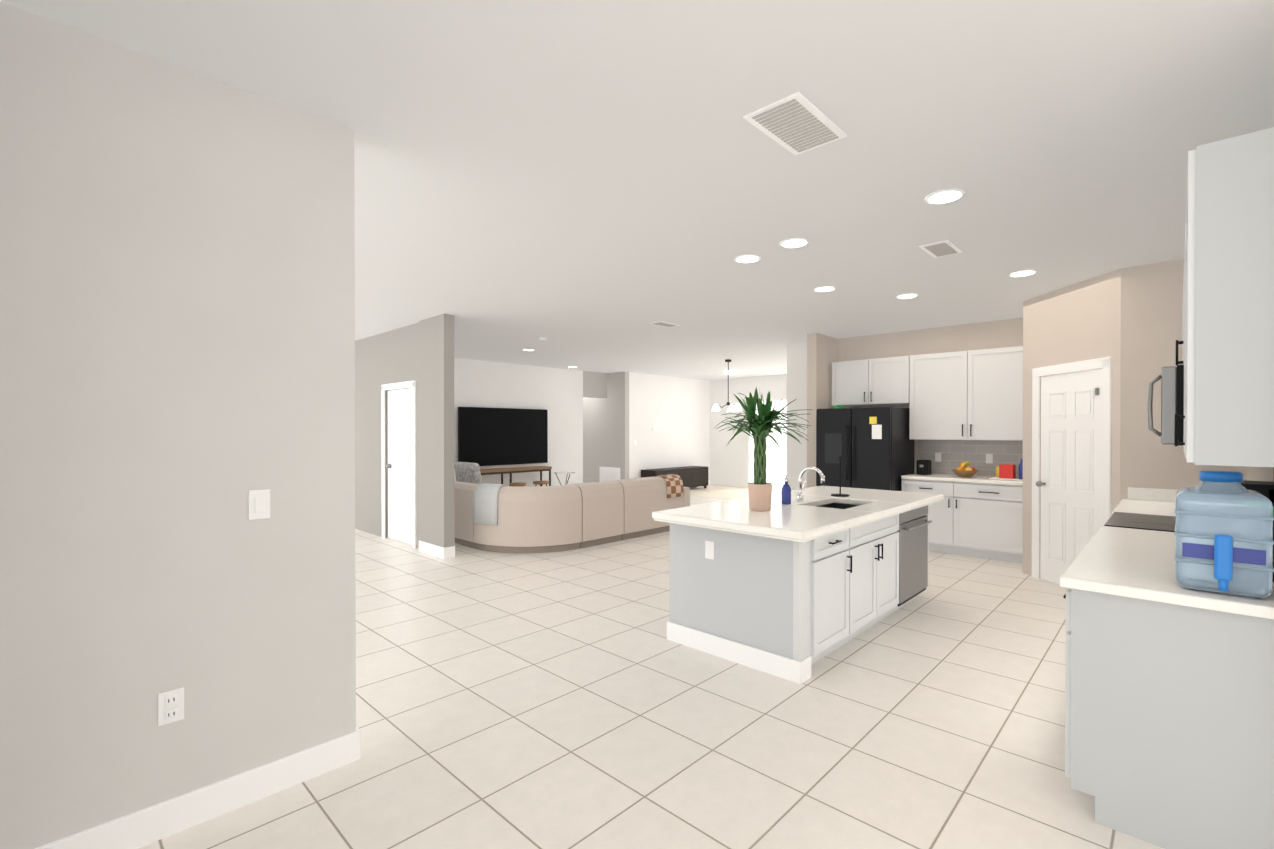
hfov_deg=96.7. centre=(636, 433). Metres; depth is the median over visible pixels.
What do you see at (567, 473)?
glass side table
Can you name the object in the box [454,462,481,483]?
patterned pillow
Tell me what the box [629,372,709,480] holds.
wall
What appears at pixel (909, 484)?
base cabinet
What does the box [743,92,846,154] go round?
ceiling vent
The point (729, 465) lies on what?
wall
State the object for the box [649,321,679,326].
ceiling vent
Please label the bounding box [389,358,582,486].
wall
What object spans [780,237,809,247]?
recessed light
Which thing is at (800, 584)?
kitchen island
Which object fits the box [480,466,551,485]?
console table
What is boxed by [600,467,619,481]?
air vent
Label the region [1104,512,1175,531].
range
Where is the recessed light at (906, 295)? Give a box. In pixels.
[896,293,918,298]
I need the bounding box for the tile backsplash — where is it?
[918,440,1022,477]
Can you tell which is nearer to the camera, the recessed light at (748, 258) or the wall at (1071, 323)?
the recessed light at (748, 258)
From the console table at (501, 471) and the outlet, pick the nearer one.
the outlet
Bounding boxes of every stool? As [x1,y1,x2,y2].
[509,482,525,485]
[533,481,548,485]
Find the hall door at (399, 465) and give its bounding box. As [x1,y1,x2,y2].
[386,388,411,544]
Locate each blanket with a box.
[472,483,507,525]
[656,474,682,497]
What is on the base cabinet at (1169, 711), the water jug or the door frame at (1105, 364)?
the water jug
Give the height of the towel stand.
0.346 m
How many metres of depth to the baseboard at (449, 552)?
6.60 m
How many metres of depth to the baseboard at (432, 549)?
6.74 m
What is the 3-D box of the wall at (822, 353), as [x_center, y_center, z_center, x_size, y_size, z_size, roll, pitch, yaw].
[2.679,0.029,8.159,0.140,2.840,0.700,0,0,44]
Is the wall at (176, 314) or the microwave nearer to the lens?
the wall at (176, 314)
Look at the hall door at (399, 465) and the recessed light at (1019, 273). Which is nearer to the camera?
the recessed light at (1019, 273)
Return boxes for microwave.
[1147,365,1183,445]
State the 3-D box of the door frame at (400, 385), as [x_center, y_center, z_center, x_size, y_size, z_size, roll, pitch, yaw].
[-3.169,0.392,7.509,1.020,2.120,0.018,0,0,44]
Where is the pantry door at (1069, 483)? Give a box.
[1036,369,1101,584]
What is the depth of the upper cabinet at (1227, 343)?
1.90 m
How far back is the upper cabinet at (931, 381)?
7.14 m
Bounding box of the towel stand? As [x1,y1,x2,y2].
[831,456,848,496]
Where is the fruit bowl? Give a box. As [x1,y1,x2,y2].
[951,461,978,477]
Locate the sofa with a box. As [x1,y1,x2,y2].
[454,476,689,553]
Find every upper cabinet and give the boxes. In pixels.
[832,356,903,405]
[904,351,959,439]
[960,346,1022,440]
[1174,127,1273,466]
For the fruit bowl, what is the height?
0.192 m
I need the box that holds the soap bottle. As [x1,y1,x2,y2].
[781,474,791,504]
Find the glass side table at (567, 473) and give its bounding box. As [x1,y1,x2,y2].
[553,472,574,484]
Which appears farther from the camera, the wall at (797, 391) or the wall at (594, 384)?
the wall at (594, 384)
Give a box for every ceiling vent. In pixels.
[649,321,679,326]
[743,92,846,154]
[919,240,962,257]
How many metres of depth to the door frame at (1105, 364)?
5.15 m
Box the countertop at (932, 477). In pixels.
[901,473,1022,484]
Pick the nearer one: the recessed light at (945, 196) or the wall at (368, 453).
the recessed light at (945, 196)
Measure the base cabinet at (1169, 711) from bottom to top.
1.020 m
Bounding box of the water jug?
[1174,471,1273,597]
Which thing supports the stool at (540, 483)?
on the floor at (568, 700)
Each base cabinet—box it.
[901,477,944,552]
[945,481,1022,562]
[1059,487,1273,848]
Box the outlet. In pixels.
[158,687,183,725]
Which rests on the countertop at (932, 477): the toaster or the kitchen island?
the toaster
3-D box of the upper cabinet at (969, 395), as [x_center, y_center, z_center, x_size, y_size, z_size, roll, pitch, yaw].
[4.353,-0.460,6.793,0.726,1.090,0.350,0,0,44]
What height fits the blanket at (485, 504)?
0.482 m
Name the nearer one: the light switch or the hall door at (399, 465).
the light switch
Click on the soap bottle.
(786, 494)
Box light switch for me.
[248,489,269,519]
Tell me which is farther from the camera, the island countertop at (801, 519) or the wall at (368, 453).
the wall at (368, 453)
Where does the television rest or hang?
attached to the wall at (557, 393)
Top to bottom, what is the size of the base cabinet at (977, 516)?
0.880 m
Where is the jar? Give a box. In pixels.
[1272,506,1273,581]
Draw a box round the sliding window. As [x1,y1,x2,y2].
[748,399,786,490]
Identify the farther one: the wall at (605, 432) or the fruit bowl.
the wall at (605, 432)
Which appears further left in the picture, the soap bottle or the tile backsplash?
the soap bottle
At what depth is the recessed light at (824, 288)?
5.36 m
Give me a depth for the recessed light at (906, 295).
5.64 m
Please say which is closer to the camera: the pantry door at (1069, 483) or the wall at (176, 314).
the wall at (176, 314)
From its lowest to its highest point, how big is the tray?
0.242 m
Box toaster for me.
[916,459,931,474]
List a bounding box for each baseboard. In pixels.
[35,730,360,848]
[419,540,444,558]
[445,546,454,558]
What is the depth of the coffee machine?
2.29 m
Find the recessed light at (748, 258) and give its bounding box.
[734,254,760,262]
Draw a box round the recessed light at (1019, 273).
[1008,269,1036,276]
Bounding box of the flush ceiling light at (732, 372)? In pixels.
[724,370,736,374]
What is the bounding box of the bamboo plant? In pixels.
[717,388,809,510]
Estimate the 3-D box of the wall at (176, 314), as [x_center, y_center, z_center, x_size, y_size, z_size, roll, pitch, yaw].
[-1.720,0.059,2.190,0.140,2.840,1.150,0,0,44]
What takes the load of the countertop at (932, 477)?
on the base cabinet at (977, 516)
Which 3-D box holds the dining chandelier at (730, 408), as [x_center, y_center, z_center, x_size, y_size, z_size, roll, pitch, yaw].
[1.790,-0.915,10.828,0.561,0.980,0.579,0,0,44]
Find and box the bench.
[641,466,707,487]
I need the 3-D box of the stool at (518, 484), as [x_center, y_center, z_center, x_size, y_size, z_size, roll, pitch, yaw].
[-2.277,1.196,10.822,0.320,0.482,0.320,0,0,44]
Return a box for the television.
[458,407,547,465]
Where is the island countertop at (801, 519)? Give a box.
[652,487,943,542]
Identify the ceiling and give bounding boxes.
[0,0,1273,379]
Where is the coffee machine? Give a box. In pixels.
[1241,480,1273,505]
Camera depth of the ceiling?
2.70 m
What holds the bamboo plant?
on the island countertop at (801, 519)
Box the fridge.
[816,407,913,490]
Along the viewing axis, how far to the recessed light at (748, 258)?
4.42 m
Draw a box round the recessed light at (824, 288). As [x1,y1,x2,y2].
[813,286,835,291]
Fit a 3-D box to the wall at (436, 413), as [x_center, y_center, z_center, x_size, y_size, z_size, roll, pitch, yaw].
[-2.415,0.035,6.821,0.620,2.840,0.130,0,0,44]
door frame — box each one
[381,380,415,547]
[1032,357,1111,578]
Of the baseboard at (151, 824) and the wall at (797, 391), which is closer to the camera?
the baseboard at (151, 824)
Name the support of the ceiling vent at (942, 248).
in the ceiling
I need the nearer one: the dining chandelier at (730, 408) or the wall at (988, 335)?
the wall at (988, 335)
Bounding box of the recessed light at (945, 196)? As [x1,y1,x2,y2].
[924,188,965,203]
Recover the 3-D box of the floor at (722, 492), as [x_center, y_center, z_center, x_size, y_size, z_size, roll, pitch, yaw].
[3.144,1.424,12.664,5.360,0.004,2.250,0,0,44]
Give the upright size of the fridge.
1.780 m
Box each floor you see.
[138,490,1163,848]
[690,485,780,499]
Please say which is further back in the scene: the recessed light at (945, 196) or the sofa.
the sofa
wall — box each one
[0,2,355,848]
[355,323,419,548]
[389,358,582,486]
[419,314,454,547]
[583,371,606,397]
[583,371,628,482]
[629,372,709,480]
[710,375,786,487]
[787,342,806,489]
[807,333,837,487]
[838,318,1096,476]
[1022,268,1120,578]
[1120,259,1246,501]
[1247,467,1272,481]
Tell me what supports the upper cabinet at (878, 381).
attached to the wall at (988, 335)
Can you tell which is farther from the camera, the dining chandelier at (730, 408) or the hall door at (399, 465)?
the dining chandelier at (730, 408)
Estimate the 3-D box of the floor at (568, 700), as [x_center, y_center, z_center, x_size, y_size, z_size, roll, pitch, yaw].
[0.229,1.500,7.947,12.300,0.100,14.600,0,0,44]
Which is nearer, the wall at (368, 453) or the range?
the range
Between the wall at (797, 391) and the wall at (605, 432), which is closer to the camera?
the wall at (797, 391)
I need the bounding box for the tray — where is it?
[989,459,1022,480]
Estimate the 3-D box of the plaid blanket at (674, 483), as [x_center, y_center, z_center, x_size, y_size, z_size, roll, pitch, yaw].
[0.444,0.786,8.512,0.359,0.322,0.360,0,0,44]
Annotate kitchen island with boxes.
[654,499,942,683]
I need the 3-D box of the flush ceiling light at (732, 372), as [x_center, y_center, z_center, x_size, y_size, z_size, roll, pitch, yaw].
[2.130,-1.370,12.892,0.300,0.090,0.300,0,0,44]
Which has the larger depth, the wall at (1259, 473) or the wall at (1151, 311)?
the wall at (1151, 311)
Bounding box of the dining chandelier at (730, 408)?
[712,359,741,410]

